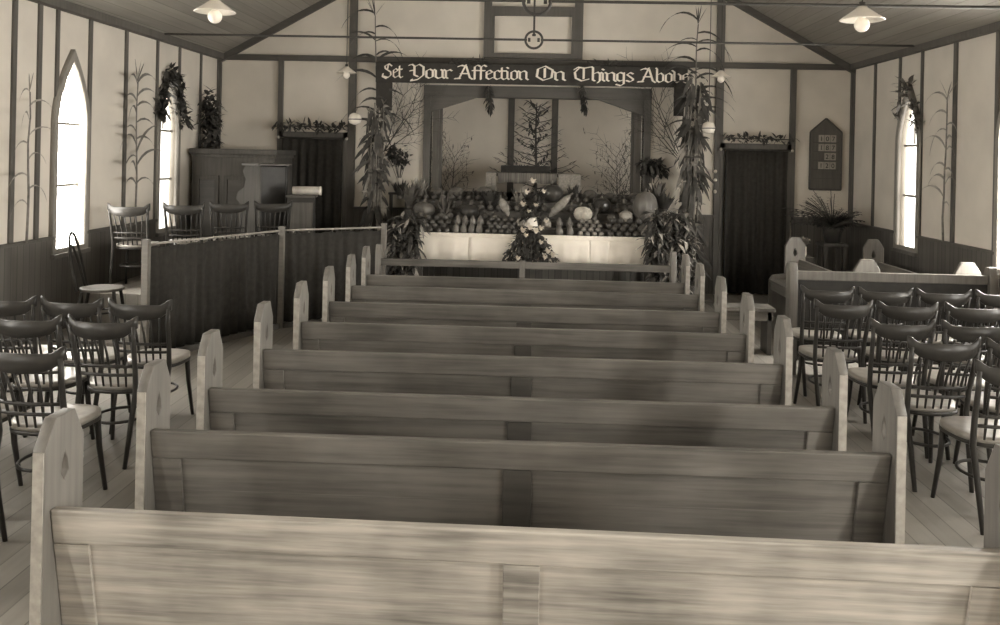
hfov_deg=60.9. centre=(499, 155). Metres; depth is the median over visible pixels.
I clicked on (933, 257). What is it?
trim
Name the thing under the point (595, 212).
greens
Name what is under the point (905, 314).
bentwood chair
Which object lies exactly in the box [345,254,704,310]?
pew
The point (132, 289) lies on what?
platform
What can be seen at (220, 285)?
curtain
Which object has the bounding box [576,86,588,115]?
bunch
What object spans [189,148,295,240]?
organ case
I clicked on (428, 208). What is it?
pumpkin
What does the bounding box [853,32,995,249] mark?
wall
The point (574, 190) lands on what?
greens
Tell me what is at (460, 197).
turnip
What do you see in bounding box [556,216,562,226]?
pear
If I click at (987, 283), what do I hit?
pew
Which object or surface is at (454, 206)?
turnip
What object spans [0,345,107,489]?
bentwood chair
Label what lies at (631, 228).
apple
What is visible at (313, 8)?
trim
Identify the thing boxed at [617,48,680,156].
twig spray
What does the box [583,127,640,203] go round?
reed spray
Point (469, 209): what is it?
pumpkin
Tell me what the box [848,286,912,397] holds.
bentwood chair
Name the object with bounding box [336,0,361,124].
lamp
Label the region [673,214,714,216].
trim
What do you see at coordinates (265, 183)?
pipe organ
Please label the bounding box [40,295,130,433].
bentwood chair
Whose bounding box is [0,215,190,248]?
trim
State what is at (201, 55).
trim
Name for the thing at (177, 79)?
garland
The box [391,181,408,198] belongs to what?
greens
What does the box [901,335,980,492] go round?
bentwood chair
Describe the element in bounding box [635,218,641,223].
apple
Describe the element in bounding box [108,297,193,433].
bentwood chair
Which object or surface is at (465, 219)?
pear
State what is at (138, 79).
stalk
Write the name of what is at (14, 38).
trim
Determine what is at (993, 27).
trim
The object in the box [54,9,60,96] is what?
trim
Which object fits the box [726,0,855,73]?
trim
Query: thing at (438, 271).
trim
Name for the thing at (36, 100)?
stalk
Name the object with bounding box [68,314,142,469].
bentwood chair
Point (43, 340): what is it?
platform
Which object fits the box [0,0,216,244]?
wall
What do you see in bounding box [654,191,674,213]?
greens
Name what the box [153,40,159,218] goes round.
trim
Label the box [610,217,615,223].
apple
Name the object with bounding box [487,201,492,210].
turnip
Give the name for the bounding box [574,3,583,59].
trim
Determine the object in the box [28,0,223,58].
trim
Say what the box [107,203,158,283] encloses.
bentwood chair
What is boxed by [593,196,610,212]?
pumpkin
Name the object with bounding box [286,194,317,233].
lectern
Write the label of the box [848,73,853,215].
trim
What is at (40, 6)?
trim
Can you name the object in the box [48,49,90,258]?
window
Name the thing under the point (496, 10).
trim
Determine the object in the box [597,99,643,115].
trim
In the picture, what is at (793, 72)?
trim
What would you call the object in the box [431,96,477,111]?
trim
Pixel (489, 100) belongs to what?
bunch
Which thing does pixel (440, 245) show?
cloth
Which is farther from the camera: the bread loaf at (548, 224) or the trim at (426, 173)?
the trim at (426, 173)
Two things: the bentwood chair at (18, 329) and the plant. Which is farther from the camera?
the plant
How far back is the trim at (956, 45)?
8.98 m
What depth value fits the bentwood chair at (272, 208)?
9.68 m
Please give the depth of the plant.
10.02 m
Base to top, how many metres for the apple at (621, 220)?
0.082 m
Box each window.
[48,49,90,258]
[155,72,180,236]
[890,84,922,256]
[992,110,999,278]
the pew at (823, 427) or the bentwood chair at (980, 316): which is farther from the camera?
the bentwood chair at (980, 316)
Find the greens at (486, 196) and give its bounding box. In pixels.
[480,188,501,209]
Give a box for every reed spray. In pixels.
[431,132,475,198]
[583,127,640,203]
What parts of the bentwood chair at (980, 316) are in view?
post, cross rail, seat, rail, post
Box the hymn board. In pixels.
[808,118,842,190]
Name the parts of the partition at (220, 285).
post, rail, skirting, post, skirting, rail, post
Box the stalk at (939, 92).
[920,82,956,241]
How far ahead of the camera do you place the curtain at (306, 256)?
9.24 m
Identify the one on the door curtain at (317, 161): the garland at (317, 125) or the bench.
the garland at (317, 125)
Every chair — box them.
[0,295,57,408]
[0,314,94,439]
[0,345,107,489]
[0,403,22,485]
[0,482,7,541]
[7,373,26,437]
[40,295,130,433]
[68,231,126,340]
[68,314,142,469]
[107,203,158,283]
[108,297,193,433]
[163,202,207,246]
[209,200,248,240]
[254,200,291,236]
[792,285,854,395]
[793,298,872,423]
[847,317,935,458]
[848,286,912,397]
[857,300,938,404]
[898,287,971,374]
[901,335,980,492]
[912,319,999,459]
[930,358,999,534]
[934,302,999,394]
[953,289,999,386]
[953,337,999,463]
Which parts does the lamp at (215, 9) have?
lamp shade, bulb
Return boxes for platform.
[31,318,321,354]
[83,275,140,323]
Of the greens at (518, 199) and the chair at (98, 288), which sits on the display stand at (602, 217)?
the greens at (518, 199)
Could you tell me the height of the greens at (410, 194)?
0.364 m
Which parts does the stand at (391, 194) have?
leg, leg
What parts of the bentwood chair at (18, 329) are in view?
post, rail, cross rail, seat, post, leg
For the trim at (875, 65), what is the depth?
11.09 m
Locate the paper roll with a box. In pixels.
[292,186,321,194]
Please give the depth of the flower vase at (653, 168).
11.79 m
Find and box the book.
[501,165,549,172]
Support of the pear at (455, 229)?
on the display stand at (602, 217)
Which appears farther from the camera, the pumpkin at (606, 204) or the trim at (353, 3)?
the trim at (353, 3)
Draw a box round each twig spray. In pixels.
[384,54,458,151]
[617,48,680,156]
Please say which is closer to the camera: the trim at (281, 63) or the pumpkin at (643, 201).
the pumpkin at (643, 201)
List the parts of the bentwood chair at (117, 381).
post, rail, cross rail, cross rail, leg, seat, post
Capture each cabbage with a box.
[427,187,445,199]
[445,187,467,199]
[472,186,496,199]
[579,190,601,202]
[601,192,619,202]
[625,193,637,201]
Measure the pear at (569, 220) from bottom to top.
0.156 m
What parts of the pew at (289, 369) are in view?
panel, panel, rail, panel, panel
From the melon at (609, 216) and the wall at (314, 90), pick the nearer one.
the melon at (609, 216)
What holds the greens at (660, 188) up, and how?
on the display stand at (602, 217)
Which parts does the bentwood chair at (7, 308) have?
cross rail, cross rail, rail, seat, post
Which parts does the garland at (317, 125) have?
stem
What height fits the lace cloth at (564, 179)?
0.295 m
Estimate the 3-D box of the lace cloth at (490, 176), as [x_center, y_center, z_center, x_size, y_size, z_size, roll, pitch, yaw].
[-0.121,0.382,12.563,0.150,0.275,0.499,1,0,2]
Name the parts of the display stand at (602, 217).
leg, leg, leg, leg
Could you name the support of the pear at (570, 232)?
on the display stand at (602, 217)
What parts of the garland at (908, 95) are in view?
stem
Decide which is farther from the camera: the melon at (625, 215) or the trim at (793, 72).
the trim at (793, 72)
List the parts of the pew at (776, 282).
seat, panel, rail, panel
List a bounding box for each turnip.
[418,208,423,217]
[422,190,427,199]
[431,190,436,199]
[438,208,443,218]
[447,208,452,218]
[451,200,456,209]
[458,191,463,200]
[466,191,472,200]
[475,192,480,200]
[478,201,483,210]
[482,209,488,219]
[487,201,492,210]
[496,201,500,210]
[514,201,519,210]
[541,202,546,211]
[568,203,574,212]
[574,194,579,202]
[583,194,588,203]
[611,194,616,203]
[614,203,619,213]
[621,195,626,203]
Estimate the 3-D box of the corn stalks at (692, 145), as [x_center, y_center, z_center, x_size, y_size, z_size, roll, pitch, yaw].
[2.627,-0.044,11.414,1.123,4.002,0.525,1,0,2]
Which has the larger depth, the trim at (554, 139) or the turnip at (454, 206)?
the trim at (554, 139)
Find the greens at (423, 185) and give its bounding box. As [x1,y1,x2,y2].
[411,178,431,198]
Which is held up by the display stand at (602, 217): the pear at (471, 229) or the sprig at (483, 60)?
the pear at (471, 229)
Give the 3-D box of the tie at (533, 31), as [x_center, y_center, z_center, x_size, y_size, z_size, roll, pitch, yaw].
[0.407,-2.534,10.014,8.960,2.572,0.042,1,0,2]
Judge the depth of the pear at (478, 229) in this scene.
10.46 m
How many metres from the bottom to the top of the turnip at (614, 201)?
0.139 m
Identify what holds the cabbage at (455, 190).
on the display stand at (602, 217)
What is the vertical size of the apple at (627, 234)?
0.082 m
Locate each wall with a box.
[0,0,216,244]
[220,0,850,294]
[431,98,641,194]
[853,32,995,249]
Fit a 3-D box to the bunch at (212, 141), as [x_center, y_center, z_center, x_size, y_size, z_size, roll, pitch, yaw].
[-3.926,-0.329,11.530,0.464,1.246,0.536,1,0,30]
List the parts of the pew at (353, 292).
panel, panel, rail, panel, panel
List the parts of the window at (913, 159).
sill, glass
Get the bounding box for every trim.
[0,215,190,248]
[7,0,18,242]
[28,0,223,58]
[33,4,43,238]
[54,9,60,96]
[87,19,93,214]
[121,31,128,224]
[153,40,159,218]
[178,47,181,93]
[198,54,202,147]
[216,63,218,123]
[217,0,335,62]
[218,62,221,146]
[225,54,846,69]
[277,60,283,149]
[346,0,357,231]
[349,206,404,209]
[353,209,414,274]
[422,96,431,198]
[423,233,652,281]
[424,85,651,99]
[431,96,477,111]
[431,110,439,198]
[438,109,442,188]
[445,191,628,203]
[483,2,491,57]
[491,15,494,52]
[491,53,573,58]
[492,6,574,16]
[507,99,514,200]
[550,99,558,219]
[571,16,574,53]
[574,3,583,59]
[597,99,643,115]
[629,112,634,203]
[633,113,641,192]
[641,100,651,229]
[667,216,712,293]
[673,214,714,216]
[712,0,725,293]
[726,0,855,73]
[789,69,796,217]
[791,219,849,271]
[792,217,850,219]
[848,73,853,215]
[849,225,999,325]
[850,21,999,69]
[851,74,855,219]
[853,222,993,254]
[871,64,876,225]
[898,57,901,104]
[919,51,924,235]
[950,42,958,242]
[991,31,999,250]
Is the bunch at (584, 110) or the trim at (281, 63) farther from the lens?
the trim at (281, 63)
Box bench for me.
[713,302,775,354]
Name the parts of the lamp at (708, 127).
cord, lamp shade, bulb, cord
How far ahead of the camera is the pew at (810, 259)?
10.55 m
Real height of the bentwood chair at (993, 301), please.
0.896 m
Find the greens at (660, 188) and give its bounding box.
[642,181,665,195]
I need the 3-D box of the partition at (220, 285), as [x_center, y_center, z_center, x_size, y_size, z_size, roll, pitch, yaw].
[-2.365,1.291,8.681,0.445,1.080,2.924,1,0,39]
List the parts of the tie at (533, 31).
tie rod, king rod, tie rod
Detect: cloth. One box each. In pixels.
[415,232,650,264]
[486,172,496,190]
[557,173,580,193]
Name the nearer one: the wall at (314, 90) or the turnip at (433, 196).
the turnip at (433, 196)
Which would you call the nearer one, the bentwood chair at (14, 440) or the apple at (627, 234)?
the bentwood chair at (14, 440)
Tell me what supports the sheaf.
on the floor
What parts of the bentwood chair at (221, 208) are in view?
post, cross rail, rail, cross rail, seat, post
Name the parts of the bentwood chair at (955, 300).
post, seat, rail, post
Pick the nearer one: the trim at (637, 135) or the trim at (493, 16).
the trim at (493, 16)
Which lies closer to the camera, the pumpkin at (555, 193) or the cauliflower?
the cauliflower
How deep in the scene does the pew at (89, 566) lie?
2.80 m
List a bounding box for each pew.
[29,408,999,624]
[135,359,906,543]
[196,329,847,450]
[253,301,792,404]
[293,281,754,362]
[322,266,726,332]
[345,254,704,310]
[361,246,689,293]
[768,237,879,316]
[785,262,997,374]
[801,237,813,263]
[862,239,980,274]
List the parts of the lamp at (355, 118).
lamp shade, bulb, cord, cord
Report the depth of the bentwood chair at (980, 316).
6.09 m
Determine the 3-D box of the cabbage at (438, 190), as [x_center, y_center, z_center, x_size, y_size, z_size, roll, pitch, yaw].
[-0.878,0.526,11.768,0.300,0.168,0.298,1,0,2]
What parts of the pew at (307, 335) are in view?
panel, panel, rail, panel, panel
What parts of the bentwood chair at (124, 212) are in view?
post, leg, rail, cross rail, cross rail, seat, post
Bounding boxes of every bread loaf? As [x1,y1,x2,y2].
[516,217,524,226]
[541,217,551,226]
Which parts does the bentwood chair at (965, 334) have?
leg, post, seat, cross rail, rail, cross rail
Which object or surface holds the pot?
on the potted fern
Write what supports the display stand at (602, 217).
on the floor
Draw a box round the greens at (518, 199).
[511,187,530,210]
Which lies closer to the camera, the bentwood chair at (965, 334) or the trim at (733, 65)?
the bentwood chair at (965, 334)
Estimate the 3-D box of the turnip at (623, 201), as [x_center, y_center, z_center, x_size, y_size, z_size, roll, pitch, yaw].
[1.679,0.596,11.528,0.084,0.139,0.084,1,0,38]
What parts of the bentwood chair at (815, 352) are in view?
leg, post, seat, cross rail, cross rail, rail, post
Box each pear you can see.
[452,221,458,232]
[454,213,460,224]
[460,223,466,232]
[462,214,468,224]
[468,222,474,232]
[469,214,475,225]
[475,221,481,232]
[477,215,483,225]
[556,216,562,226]
[556,224,562,234]
[566,217,572,227]
[567,224,573,235]
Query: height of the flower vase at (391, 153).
0.711 m
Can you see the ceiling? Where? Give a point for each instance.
(901, 26)
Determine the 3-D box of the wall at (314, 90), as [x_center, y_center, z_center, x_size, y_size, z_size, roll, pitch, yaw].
[0.452,-0.974,12.118,9.000,5.727,0.140,1,0,2]
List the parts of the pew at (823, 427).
panel, panel, rail, panel, panel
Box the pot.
[822,227,842,242]
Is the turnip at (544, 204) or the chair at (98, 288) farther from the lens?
the turnip at (544, 204)
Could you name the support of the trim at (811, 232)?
attached to the wall at (314, 90)
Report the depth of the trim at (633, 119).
12.19 m
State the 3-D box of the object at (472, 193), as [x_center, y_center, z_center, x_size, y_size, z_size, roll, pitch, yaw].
[0.547,0.812,13.473,4.210,0.440,0.030,1,0,2]
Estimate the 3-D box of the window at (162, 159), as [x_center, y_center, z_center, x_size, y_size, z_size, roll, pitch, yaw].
[-4.146,-0.032,10.521,0.170,2.010,0.660,1,0,2]
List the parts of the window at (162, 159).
glass, sill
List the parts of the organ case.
panel frame, panel, panel frame, panel, cornice, cornice molding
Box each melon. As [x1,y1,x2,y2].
[607,214,614,221]
[619,211,632,221]
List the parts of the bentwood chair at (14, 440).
seat, leg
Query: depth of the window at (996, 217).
8.09 m
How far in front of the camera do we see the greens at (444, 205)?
11.05 m
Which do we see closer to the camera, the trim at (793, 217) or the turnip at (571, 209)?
the turnip at (571, 209)
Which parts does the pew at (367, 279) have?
panel, rail, panel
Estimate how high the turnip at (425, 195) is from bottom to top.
0.139 m
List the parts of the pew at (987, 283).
post, rail, panel, rail, post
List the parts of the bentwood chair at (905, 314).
leg, post, seat, cross rail, cross rail, rail, post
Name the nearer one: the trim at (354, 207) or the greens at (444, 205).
the greens at (444, 205)
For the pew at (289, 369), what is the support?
on the floor
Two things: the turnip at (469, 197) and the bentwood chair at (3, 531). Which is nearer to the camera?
the bentwood chair at (3, 531)
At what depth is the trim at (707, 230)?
11.93 m
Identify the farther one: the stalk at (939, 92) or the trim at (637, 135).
the trim at (637, 135)
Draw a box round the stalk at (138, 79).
[119,60,164,223]
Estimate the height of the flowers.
0.627 m
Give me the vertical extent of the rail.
0.930 m
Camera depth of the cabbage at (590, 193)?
11.61 m
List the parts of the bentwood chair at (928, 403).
post, seat, leg, cross rail, cross rail, rail, post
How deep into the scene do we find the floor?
5.08 m
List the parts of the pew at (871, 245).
panel, rail, panel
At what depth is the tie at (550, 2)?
7.08 m
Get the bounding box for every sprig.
[449,54,487,65]
[583,59,628,67]
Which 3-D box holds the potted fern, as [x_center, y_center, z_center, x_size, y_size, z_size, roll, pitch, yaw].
[4.171,1.191,11.062,1.031,1.554,0.853,1,0,-21]
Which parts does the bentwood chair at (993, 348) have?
leg, seat, post, rail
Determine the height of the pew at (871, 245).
0.965 m
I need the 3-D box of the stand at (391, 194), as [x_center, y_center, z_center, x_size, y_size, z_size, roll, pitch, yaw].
[-1.439,1.185,11.991,0.280,1.330,0.140,1,0,2]
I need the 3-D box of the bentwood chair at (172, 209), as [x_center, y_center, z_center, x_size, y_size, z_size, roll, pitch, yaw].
[-3.411,0.940,9.263,0.424,0.896,0.529,1,0,-9]
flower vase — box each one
[384,142,412,185]
[518,178,548,229]
[635,157,673,191]
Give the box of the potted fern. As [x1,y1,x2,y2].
[783,189,864,271]
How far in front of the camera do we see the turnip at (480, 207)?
11.30 m
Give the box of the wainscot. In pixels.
[0,216,190,346]
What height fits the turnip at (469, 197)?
0.139 m
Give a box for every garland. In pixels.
[153,62,194,130]
[271,117,349,134]
[720,131,799,145]
[891,75,924,135]
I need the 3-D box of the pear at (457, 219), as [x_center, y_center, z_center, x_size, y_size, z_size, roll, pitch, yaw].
[-0.533,0.806,10.724,0.088,0.156,0.086,1,0,39]
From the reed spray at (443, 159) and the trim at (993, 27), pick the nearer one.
the trim at (993, 27)
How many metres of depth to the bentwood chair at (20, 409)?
5.43 m
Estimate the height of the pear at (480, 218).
0.156 m
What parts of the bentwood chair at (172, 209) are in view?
post, rail, cross rail, cross rail, seat, post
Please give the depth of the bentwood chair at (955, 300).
6.78 m
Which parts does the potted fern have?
stand leg, stand leg, stand leg, stand leg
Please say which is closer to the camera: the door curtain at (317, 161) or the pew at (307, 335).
the pew at (307, 335)
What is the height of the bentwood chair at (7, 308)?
0.896 m
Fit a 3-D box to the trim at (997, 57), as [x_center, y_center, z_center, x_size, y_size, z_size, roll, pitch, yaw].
[4.782,-0.148,8.189,0.022,2.157,0.060,1,0,2]
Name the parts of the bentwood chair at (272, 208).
post, cross rail, rail, post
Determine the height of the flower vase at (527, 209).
0.714 m
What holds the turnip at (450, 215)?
on the display stand at (602, 217)
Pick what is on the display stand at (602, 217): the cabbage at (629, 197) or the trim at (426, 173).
the cabbage at (629, 197)
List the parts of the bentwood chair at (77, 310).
post, rail, cross rail, cross rail, leg, seat, post, leg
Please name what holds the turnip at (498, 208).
on the display stand at (602, 217)
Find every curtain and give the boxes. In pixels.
[149,234,278,347]
[277,131,347,232]
[283,230,380,321]
[718,143,793,293]
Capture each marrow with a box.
[499,195,509,215]
[549,193,572,216]
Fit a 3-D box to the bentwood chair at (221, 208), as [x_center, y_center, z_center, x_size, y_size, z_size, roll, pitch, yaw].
[-3.071,0.947,9.647,0.424,0.896,0.529,1,0,-15]
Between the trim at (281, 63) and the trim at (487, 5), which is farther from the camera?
the trim at (281, 63)
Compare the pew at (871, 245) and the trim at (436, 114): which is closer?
the pew at (871, 245)
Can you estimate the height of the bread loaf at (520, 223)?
0.125 m
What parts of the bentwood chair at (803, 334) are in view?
post, seat, cross rail, cross rail, rail, post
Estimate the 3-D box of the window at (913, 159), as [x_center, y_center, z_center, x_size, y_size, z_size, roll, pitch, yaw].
[4.872,0.157,10.072,0.170,2.010,0.660,1,0,2]
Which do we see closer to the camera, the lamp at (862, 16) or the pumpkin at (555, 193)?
the lamp at (862, 16)
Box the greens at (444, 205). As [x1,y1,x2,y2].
[434,192,455,214]
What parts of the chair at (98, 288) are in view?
leg, leg, seat, leg, leg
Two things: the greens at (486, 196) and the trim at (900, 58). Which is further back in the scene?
the greens at (486, 196)
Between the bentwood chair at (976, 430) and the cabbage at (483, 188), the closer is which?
the bentwood chair at (976, 430)
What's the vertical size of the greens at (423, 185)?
0.306 m
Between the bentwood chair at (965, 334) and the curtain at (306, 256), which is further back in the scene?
the curtain at (306, 256)
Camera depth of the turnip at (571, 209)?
11.25 m
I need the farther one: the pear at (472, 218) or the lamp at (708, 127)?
the lamp at (708, 127)
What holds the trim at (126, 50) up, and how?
attached to the wall at (108, 41)
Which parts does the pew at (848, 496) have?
panel, panel, seat, rail, panel, panel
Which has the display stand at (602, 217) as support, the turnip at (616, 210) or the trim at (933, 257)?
the turnip at (616, 210)
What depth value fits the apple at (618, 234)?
10.39 m
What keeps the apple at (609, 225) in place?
on the display stand at (602, 217)
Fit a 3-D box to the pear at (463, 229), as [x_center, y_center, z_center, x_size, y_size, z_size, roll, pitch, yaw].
[-0.448,0.887,10.496,0.086,0.156,0.088,1,0,27]
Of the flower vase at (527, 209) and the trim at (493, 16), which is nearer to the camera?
the flower vase at (527, 209)
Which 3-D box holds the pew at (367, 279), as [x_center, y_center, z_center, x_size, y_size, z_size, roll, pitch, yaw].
[0.236,1.403,8.338,3.142,0.965,0.436,1,0,2]
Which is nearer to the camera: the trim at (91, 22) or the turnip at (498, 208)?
the trim at (91, 22)
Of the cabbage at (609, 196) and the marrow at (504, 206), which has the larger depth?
the cabbage at (609, 196)
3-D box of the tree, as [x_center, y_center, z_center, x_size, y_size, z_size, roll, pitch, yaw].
[0.595,0.080,13.151,1.640,1.886,0.645,1,0,2]
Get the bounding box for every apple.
[606,223,611,228]
[607,230,613,236]
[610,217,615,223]
[611,225,617,231]
[616,231,622,236]
[618,218,624,223]
[620,226,625,231]
[624,231,630,236]
[629,226,634,231]
[633,232,639,236]
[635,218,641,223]
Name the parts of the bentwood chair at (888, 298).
post, seat, cross rail, rail, post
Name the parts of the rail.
post, post, rail, post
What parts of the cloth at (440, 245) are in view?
panel, panel, panel, panel, panel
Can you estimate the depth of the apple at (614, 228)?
10.44 m
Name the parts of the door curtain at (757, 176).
curtain rod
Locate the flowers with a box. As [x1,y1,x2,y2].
[502,219,559,261]
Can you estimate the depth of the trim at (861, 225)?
9.18 m
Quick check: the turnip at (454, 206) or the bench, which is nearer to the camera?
the bench
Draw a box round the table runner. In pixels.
[498,172,556,183]
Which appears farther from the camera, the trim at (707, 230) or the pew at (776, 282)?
the trim at (707, 230)
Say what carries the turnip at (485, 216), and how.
on the display stand at (602, 217)
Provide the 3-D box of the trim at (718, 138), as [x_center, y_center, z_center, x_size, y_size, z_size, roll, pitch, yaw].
[3.067,-0.156,11.926,0.110,4.200,0.050,1,0,2]
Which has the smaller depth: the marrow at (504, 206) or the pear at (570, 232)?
the pear at (570, 232)
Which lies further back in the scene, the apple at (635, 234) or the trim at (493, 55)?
the trim at (493, 55)
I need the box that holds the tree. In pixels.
[490,99,589,193]
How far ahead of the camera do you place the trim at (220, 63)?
12.16 m
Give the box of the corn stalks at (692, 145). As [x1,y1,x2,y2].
[659,5,734,279]
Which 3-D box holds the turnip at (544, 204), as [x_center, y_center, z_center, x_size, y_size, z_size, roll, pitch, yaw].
[0.588,0.683,11.287,0.084,0.138,0.084,1,0,45]
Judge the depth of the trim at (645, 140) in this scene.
11.94 m
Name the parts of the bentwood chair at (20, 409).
leg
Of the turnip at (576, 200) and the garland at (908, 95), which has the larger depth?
the turnip at (576, 200)
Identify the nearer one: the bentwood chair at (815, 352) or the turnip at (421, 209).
the bentwood chair at (815, 352)
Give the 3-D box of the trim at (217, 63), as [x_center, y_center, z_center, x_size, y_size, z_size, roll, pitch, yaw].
[-4.052,-0.324,12.178,0.022,2.177,0.060,1,0,2]
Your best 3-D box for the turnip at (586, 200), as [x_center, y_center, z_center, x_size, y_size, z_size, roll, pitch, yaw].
[1.173,0.585,11.543,0.084,0.139,0.084,1,0,-43]
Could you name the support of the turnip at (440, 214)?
on the display stand at (602, 217)
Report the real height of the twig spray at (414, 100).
1.446 m
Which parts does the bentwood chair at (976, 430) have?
leg, seat, post, rail, cross rail, cross rail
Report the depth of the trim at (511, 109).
13.47 m
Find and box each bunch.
[193,85,227,148]
[483,85,494,116]
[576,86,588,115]
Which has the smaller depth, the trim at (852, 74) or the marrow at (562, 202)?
the marrow at (562, 202)
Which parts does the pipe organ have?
panel, lid, panel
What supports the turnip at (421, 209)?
on the display stand at (602, 217)
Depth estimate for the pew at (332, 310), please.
6.65 m
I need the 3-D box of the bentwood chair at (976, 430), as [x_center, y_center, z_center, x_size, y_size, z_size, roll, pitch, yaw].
[2.633,1.490,4.559,0.424,0.896,0.529,1,0,0]
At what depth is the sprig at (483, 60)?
11.75 m
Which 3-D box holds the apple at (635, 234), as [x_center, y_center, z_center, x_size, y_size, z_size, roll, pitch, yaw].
[1.671,0.966,10.416,0.082,0.082,0.080,1,0,30]
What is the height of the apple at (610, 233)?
0.082 m
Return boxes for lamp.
[193,0,235,23]
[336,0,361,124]
[701,0,730,133]
[839,0,885,31]
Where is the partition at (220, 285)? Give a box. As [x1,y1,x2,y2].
[140,223,386,350]
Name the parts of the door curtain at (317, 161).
curtain rod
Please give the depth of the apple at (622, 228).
10.44 m
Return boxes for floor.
[0,294,999,624]
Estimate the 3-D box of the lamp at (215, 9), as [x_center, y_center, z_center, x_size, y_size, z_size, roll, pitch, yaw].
[-2.023,-1.780,6.080,0.294,1.672,0.294,1,0,2]
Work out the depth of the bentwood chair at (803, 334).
6.85 m
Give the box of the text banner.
[376,62,688,115]
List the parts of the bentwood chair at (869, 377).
leg, post, seat, cross rail, cross rail, rail, post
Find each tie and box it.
[164,0,913,49]
[395,0,999,15]
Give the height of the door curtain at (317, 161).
2.040 m
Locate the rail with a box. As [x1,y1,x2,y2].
[375,244,676,282]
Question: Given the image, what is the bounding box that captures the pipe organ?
[236,163,290,237]
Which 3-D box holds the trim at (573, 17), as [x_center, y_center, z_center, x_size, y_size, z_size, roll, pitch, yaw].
[1.030,-1.694,11.997,0.040,0.530,0.060,1,0,2]
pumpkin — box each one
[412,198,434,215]
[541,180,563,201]
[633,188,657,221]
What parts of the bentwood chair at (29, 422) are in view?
post, cross rail, cross rail, rail, seat, post, leg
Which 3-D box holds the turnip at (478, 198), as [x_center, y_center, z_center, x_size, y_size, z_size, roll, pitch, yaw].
[-0.295,0.554,11.595,0.084,0.139,0.084,1,0,35]
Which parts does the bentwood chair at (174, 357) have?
post, rail, cross rail, cross rail, seat, post, leg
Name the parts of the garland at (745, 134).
stem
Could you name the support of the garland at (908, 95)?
attached to the window at (913, 159)
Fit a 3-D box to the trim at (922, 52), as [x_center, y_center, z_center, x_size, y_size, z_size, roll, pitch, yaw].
[4.841,-0.147,9.778,0.022,2.157,0.050,1,0,2]
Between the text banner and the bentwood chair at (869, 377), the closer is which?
the bentwood chair at (869, 377)
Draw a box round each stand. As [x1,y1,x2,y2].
[388,192,407,271]
[402,199,652,281]
[640,207,660,281]
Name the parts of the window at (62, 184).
glass, sill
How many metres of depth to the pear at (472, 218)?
10.69 m
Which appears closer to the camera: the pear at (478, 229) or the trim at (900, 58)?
the trim at (900, 58)
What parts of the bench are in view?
seat, leg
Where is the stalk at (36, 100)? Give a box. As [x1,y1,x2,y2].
[6,73,57,242]
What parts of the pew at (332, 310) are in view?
panel, panel, rail, panel, panel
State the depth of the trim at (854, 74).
11.82 m
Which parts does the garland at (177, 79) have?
stem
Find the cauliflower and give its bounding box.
[574,207,591,220]
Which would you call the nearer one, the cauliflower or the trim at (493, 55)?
the cauliflower
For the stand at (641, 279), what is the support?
on the floor
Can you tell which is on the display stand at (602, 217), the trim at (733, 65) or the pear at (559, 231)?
the pear at (559, 231)
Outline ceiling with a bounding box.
[66,0,999,63]
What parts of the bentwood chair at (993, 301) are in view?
post, rail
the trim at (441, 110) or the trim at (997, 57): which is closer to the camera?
the trim at (997, 57)
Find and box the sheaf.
[342,0,413,273]
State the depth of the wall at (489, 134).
13.49 m
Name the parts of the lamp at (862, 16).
bulb, lamp shade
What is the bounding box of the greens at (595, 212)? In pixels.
[587,204,602,221]
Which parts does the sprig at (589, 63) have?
stem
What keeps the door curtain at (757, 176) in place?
attached to the wall at (314, 90)
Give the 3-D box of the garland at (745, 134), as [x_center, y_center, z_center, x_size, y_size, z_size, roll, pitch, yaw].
[3.590,-0.237,11.762,1.143,0.220,0.286,1,0,2]
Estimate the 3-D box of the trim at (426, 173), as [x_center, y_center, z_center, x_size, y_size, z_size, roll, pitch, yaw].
[-1.043,0.078,12.158,0.100,1.880,0.210,1,0,2]
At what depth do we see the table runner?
12.32 m
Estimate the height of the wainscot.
1.000 m
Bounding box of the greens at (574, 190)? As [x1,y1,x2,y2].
[567,184,582,202]
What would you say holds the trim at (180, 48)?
attached to the wall at (108, 41)
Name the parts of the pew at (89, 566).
panel, panel, rail, panel, panel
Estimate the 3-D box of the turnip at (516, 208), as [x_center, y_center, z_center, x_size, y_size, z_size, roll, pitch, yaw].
[0.228,0.675,11.302,0.084,0.138,0.084,1,0,36]
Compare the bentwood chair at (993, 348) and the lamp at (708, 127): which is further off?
the lamp at (708, 127)
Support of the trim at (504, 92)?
attached to the wall at (314, 90)
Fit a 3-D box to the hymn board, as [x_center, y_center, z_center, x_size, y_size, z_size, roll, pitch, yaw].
[4.543,-0.018,11.867,0.458,1.014,0.047,1,0,2]
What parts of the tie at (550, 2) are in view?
tie rod, tie rod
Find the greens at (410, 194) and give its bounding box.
[397,182,421,208]
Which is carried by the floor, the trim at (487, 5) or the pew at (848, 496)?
the pew at (848, 496)

